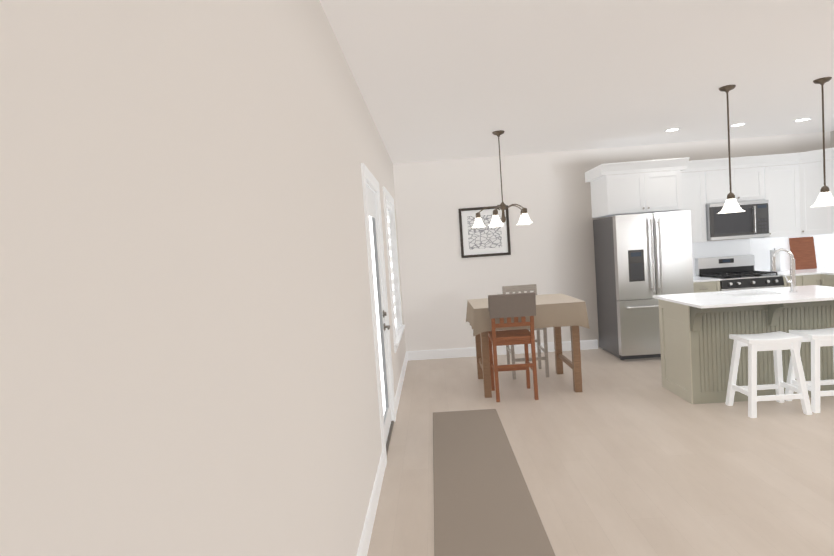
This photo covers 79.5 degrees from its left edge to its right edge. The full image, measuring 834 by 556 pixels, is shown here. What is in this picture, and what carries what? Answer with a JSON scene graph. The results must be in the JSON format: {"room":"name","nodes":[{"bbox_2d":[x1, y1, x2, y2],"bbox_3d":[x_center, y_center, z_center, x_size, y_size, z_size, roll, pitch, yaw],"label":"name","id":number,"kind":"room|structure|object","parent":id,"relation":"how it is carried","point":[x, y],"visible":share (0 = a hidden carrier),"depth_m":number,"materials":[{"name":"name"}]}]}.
{"room":"kitchen","nodes":[
{"label":"kitchen","id":0,"kind":"room"},
{"bbox_2d":[0,0,405,555],"bbox_3d":[-0.422,0.025,3.097,0.150,2.740,8.100,-4,3,2],"label":"wall","id":1,"kind":"structure","parent":0,"point":[187,359],"depth_m":0.90,"materials":[{"name":"paint"}]},
{"bbox_2d":[361,163,395,467],"bbox_3d":[-0.366,0.257,4.056,0.169,2.165,1.040,-4,3,2],"label":"door frame","id":2,"kind":"structure","parent":1,"relation":"attached to","point":[369,178],"depth_m":3.65,"materials":[{"name":"white wood"}]},
{"bbox_2d":[367,186,393,453],"bbox_3d":[-0.314,0.306,4.055,0.118,2.058,0.832,-4,3,2],"label":"door","id":3,"kind":"structure","parent":1,"relation":"in","point":[381,314],"depth_m":4.26,"materials":[{"name":"white wood"}]},
{"bbox_2d":[357,351,407,555],"bbox_3d":[-0.250,1.319,3.166,0.014,0.130,7.796,-4,3,2],"label":"baseboard","id":4,"kind":"structure","parent":1,"relation":"attached to","point":[363,547],"depth_m":3.00,"materials":[{"name":"white"}]},
{"bbox_2d":[383,187,404,352],"bbox_3d":[-0.322,-0.108,5.742,0.199,1.700,1.300,-4,3,2],"label":"window","id":5,"kind":"structure","parent":1,"relation":"in","point":[390,201],"depth_m":6.25,"materials":[{"name":"white"}]},
{"bbox_2d":[386,201,397,330],"bbox_3d":[-0.311,-0.119,5.741,0.053,1.496,1.064,-4,3,2],"label":"window blinds","id":6,"kind":"object","parent":5,"relation":"attached to","point":[388,205],"visible":0.19,"depth_m":6.11,"materials":[{"name":"white"}]},
{"bbox_2d":[319,0,833,163],"bbox_3d":[3.519,-1.661,2.890,8.250,0.100,8.100,-4,3,2],"label":"ceiling","id":7,"kind":"structure","parent":0,"point":[438,80],"depth_m":3.62,"materials":[{"name":"white paint"}]},
{"bbox_2d":[472,130,532,227],"bbox_3d":[0.891,-1.067,5.413,0.669,1.000,0.672,-4,3,2],"label":"chandelier","id":8,"kind":"object","parent":7,"relation":"hanging from","point":[524,219],"visible":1,"depth_m":5.38,"materials":[{"name":"brown metal"}]},
{"bbox_2d":[664,128,680,131],"bbox_3d":[2.997,-1.737,5.892,0.176,0.007,0.176,-4,3,2],"label":"recessed light","id":9,"kind":"object","parent":7,"relation":"in","point":[672,129],"visible":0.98,"depth_m":5.88,"materials":[{"name":"white"}]},
{"bbox_2d":[718,85,743,213],"bbox_3d":[2.679,-1.097,4.304,0.208,1.064,0.208,-4,3,2],"label":"pendant light","id":10,"kind":"object","parent":7,"relation":"hanging from","point":[731,204],"visible":1,"depth_m":4.29,"materials":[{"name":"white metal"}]},
{"bbox_2d":[729,123,745,126],"bbox_3d":[3.745,-1.787,5.863,0.176,0.007,0.176,-4,3,2],"label":"recessed light","id":11,"kind":"object","parent":7,"relation":"in","point":[737,124],"visible":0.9,"depth_m":5.85,"materials":[{"name":"white"}]},
{"bbox_2d":[793,118,811,121],"bbox_3d":[4.478,-1.836,5.830,0.176,0.007,0.176,-4,3,2],"label":"recessed light","id":12,"kind":"object","parent":7,"relation":"in","point":[802,119],"visible":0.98,"depth_m":5.82,"materials":[{"name":"white"}]},
{"bbox_2d":[811,77,833,206],"bbox_3d":[3.462,-1.149,4.269,0.208,1.064,0.208,-4,3,2],"label":"pendant light","id":13,"kind":"object","parent":7,"relation":"hanging from","point":[825,197],"visible":1,"depth_m":4.26,"materials":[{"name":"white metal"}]},
{"bbox_2d":[367,348,833,555],"bbox_3d":[3.714,1.168,3.047,8.250,0.100,8.100,-4,3,2],"label":"floor","id":14,"kind":"structure","parent":0,"point":[617,456],"depth_m":3.39,"materials":[{"name":"brown wood"}]},
{"bbox_2d":[433,409,554,555],"bbox_3d":[0.407,1.319,3.424,0.590,0.012,2.550,-4,3,2],"label":"area rug","id":15,"kind":"object","parent":14,"relation":"on","point":[484,504],"visible":0.98,"depth_m":3.09,"materials":[{"name":"brown fabric"}]},
{"bbox_2d":[488,292,538,401],"bbox_3d":[0.952,0.667,5.067,0.444,1.054,0.485,-4,3,2],"label":"chair","id":16,"kind":"object","parent":14,"relation":"on","point":[501,307],"visible":0.96,"depth_m":4.89,"materials":[{"name":"brown wood"}]},
{"bbox_2d":[502,284,548,379],"bbox_3d":[1.265,0.613,5.881,0.420,1.030,0.465,-4,3,2],"label":"chair","id":17,"kind":"object","parent":14,"relation":"on","point":[522,289],"visible":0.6,"depth_m":6.03,"materials":[{"name":"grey wood"}]},
{"bbox_2d":[466,293,589,397],"bbox_3d":[1.152,0.701,5.439,1.154,0.919,0.978,-4,3,2],"label":"dining table","id":18,"kind":"object","parent":14,"relation":"on","point":[556,312],"visible":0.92,"depth_m":5.03,"materials":[{"name":"brown wood"}]},
{"bbox_2d":[593,210,693,359],"bbox_3d":[2.892,0.088,6.436,0.890,1.790,0.918,-4,3,2],"label":"refrigerator","id":19,"kind":"object","parent":14,"relation":"on","point":[642,260],"visible":0.75,"depth_m":6.05,"materials":[{"name":"grey metal"}]},
{"bbox_2d":[693,281,719,292],"bbox_3d":[3.609,0.478,6.607,0.458,0.896,0.616,-4,3,2],"label":"base cabinet","id":20,"kind":"object","parent":14,"relation":"on","point":[711,286],"depth_m":6.28,"materials":[{"name":"beige wood"}]},
{"bbox_2d":[693,276,721,282],"bbox_3d":[3.576,0.019,6.574,0.460,0.024,0.632,-4,3,2],"label":"countertop","id":21,"kind":"structure","parent":20,"relation":"on","point":[695,278],"depth_m":6.29,"materials":[{"name":"white stone"}]},
{"bbox_2d":[695,255,783,290],"bbox_3d":[4.205,0.305,6.535,0.755,1.165,0.692,-4,3,2],"label":"range","id":22,"kind":"object","parent":14,"relation":"on","point":[738,272],"visible":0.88,"depth_m":6.64,"materials":[{"name":"silver metal"}]},
{"bbox_2d":[658,289,833,403],"bbox_3d":[3.171,0.617,4.628,1.495,0.896,0.790,-4,3,2],"label":"kitchen island","id":23,"kind":"object","parent":14,"relation":"on","point":[696,341],"depth_m":4.44,"materials":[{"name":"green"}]},
{"bbox_2d":[657,293,768,308],"bbox_3d":[2.619,0.197,4.573,0.539,0.024,0.904,-4,3,2],"label":"island countertop","id":24,"kind":"structure","parent":23,"relation":"on","point":[698,300],"depth_m":4.42,"materials":[{"name":"white stone"}]},
{"bbox_2d":[757,285,833,300],"bbox_3d":[3.619,0.129,4.541,0.625,0.024,0.904,-4,3,2],"label":"island countertop","id":25,"kind":"structure","parent":23,"relation":"on","point":[819,293],"depth_m":4.53,"materials":[{"name":"white stone"}]},
{"bbox_2d":[772,248,796,292],"bbox_3d":[3.380,-0.074,4.617,0.110,0.403,0.207,-4,3,2],"label":"faucet","id":26,"kind":"object","parent":25,"relation":"on","point":[792,281],"visible":1,"depth_m":4.54,"materials":[{"name":"silver metal"}]},
{"bbox_2d":[725,331,811,417],"bbox_3d":[2.924,0.791,4.205,0.483,0.631,0.363,-4,3,2],"label":"stool","id":27,"kind":"object","parent":14,"relation":"on","point":[778,342],"visible":1,"depth_m":4.08,"materials":[{"name":"white wood"}]},
{"bbox_2d":[783,276,796,286],"bbox_3d":[4.745,0.401,6.571,0.302,0.896,0.616,-4,3,2],"label":"base cabinet","id":28,"kind":"object","parent":14,"relation":"on","point":[786,284],"depth_m":6.25,"materials":[{"name":"beige wood"}]},
{"bbox_2d":[797,274,820,285],"bbox_3d":[4.913,0.391,6.539,0.315,0.896,0.669,-4,3,2],"label":"base cabinet","id":29,"kind":"object","parent":14,"relation":"on","point":[801,280],"depth_m":6.24,"materials":[{"name":"beige wood"}]},
{"bbox_2d":[768,270,818,276],"bbox_3d":[4.777,-0.062,6.533,0.431,0.024,0.636,-4,3,2],"label":"countertop","id":30,"kind":"structure","parent":29,"relation":"on","point":[784,272],"depth_m":6.34,"materials":[{"name":"white stone"}]},
{"bbox_2d":[769,248,781,271],"bbox_3d":[4.757,-0.239,6.665,0.150,0.315,0.150,-4,3,2],"label":"paper towel","id":31,"kind":"object","parent":30,"relation":"on","point":[777,259],"visible":0.6,"depth_m":6.62,"materials":[{"name":"white paper"}]},
{"bbox_2d":[785,328,833,412],"bbox_3d":[3.448,0.754,4.218,0.483,0.631,0.363,-4,3,2],"label":"stool","id":32,"kind":"object","parent":14,"relation":"on","point":[817,338],"visible":0.9,"depth_m":4.10,"materials":[{"name":"white wood"}]},
{"bbox_2d":[821,274,833,286],"bbox_3d":[5.326,0.398,5.908,0.686,0.896,0.713,-4,3,2],"label":"base cabinet","id":33,"kind":"object","parent":14,"relation":"on","point":[826,280],"depth_m":6.14,"materials":[{"name":"beige wood"}]},
{"bbox_2d":[800,267,833,274],"bbox_3d":[5.314,-0.079,6.180,0.664,0.024,1.310,-4,3,2],"label":"countertop","id":34,"kind":"structure","parent":33,"relation":"on","point":[825,270],"depth_m":6.47,"materials":[{"name":"white stone"}]},
{"bbox_2d":[789,237,816,269],"bbox_3d":[5.213,-0.334,6.777,0.315,0.430,0.072,-4,3,2],"label":"cutting board","id":35,"kind":"object","parent":34,"relation":"on","point":[802,249],"visible":0.85,"depth_m":6.77,"materials":[{"name":"brown wood"}]},
{"bbox_2d":[393,132,830,350],"bbox_3d":[3.802,-0.479,6.933,8.100,2.740,0.150,-4,3,2],"label":"wall","id":36,"kind":"structure","parent":0,"point":[552,252],"depth_m":6.92,"materials":[{"name":"paint"}]},
{"bbox_2d":[458,205,510,257],"bbox_3d":[0.933,-0.636,6.915,0.680,0.680,0.027,-4,3,2],"label":"picture frame","id":37,"kind":"object","parent":36,"relation":"attached to","point":[487,240],"visible":0.83,"depth_m":6.92,"materials":[{"name":"black"}]},
{"bbox_2d":[407,339,597,360],"bbox_3d":[1.187,1.007,7.008,2.649,0.130,0.014,-4,3,2],"label":"baseboard","id":38,"kind":"structure","parent":36,"relation":"attached to","point":[466,352],"depth_m":7.01,"materials":[{"name":"white"}]},
{"bbox_2d":[589,171,652,217],"bbox_3d":[2.629,-1.064,6.531,0.515,0.490,0.646,-4,3,2],"label":"upper cabinet","id":39,"kind":"object","parent":36,"relation":"attached to","point":[624,193],"depth_m":6.22,"materials":[{"name":"white wood"}]},
{"bbox_2d":[649,167,684,212],"bbox_3d":[3.023,-1.090,6.518,0.515,0.490,0.646,-4,3,2],"label":"upper cabinet","id":40,"kind":"object","parent":36,"relation":"attached to","point":[668,186],"depth_m":6.20,"materials":[{"name":"white wood"}]},
{"bbox_2d":[685,171,708,242],"bbox_3d":[3.524,-0.920,6.664,0.442,0.915,0.346,-4,3,2],"label":"upper cabinet","id":41,"kind":"object","parent":36,"relation":"attached to","point":[696,183],"depth_m":6.49,"materials":[{"name":"white wood"}]},
{"bbox_2d":[705,167,740,203],"bbox_3d":[3.943,-1.193,6.637,0.433,0.425,0.346,-4,3,2],"label":"upper cabinet","id":42,"kind":"object","parent":36,"relation":"attached to","point":[719,186],"depth_m":6.47,"materials":[{"name":"white wood"}]},
{"bbox_2d":[706,200,769,240],"bbox_3d":[4.130,-0.750,6.595,0.738,0.472,0.456,-4,3,2],"label":"microwave","id":43,"kind":"object","parent":42,"relation":"attached to","point":[751,220],"visible":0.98,"depth_m":6.41,"materials":[{"name":"silver metal"}]},
{"bbox_2d":[741,167,764,200],"bbox_3d":[4.256,-1.214,6.627,0.432,0.425,0.346,-4,3,2],"label":"upper cabinet","id":44,"kind":"object","parent":36,"relation":"attached to","point":[752,179],"depth_m":6.46,"materials":[{"name":"white wood"}]},
{"bbox_2d":[692,234,832,275],"bbox_3d":[4.495,-0.288,6.846,2.316,0.494,0.006,-4,3,2],"label":"tile backsplash","id":45,"kind":"structure","parent":36,"relation":"attached to","point":[760,249],"depth_m":6.83,"materials":[{"name":"white tile"}]},
{"bbox_2d":[745,153,796,237],"bbox_3d":[4.728,-1.067,6.603,0.490,1.050,0.384,-4,3,2],"label":"upper cabinet","id":46,"kind":"object","parent":36,"relation":"attached to","point":[788,190],"depth_m":6.45,"materials":[{"name":"white wood"}]},
{"bbox_2d":[797,147,833,234],"bbox_3d":[5.220,-1.091,6.415,0.730,1.050,0.730,-4,3,2],"label":"upper cabinet","id":47,"kind":"object","parent":36,"relation":"attached to","point":[810,176],"depth_m":6.34,"materials":[{"name":"white wood"}]},
{"bbox_2d":[830,131,833,159],"bbox_3d":[5.664,-0.509,5.151,0.150,2.740,3.300,-4,3,2],"label":"wall","id":48,"kind":"structure","parent":0,"point":[832,138],"depth_m":6.69,"materials":[{"name":"paint"}]},
{"bbox_2d":[832,234,833,266],"bbox_3d":[5.627,-0.344,6.146,0.006,0.462,1.290,-4,3,2],"label":"tile backsplash","id":49,"kind":"structure","parent":48,"relation":"attached to","point":[832,234],"depth_m":6.80,"materials":[{"name":"white tile"}]}
]}

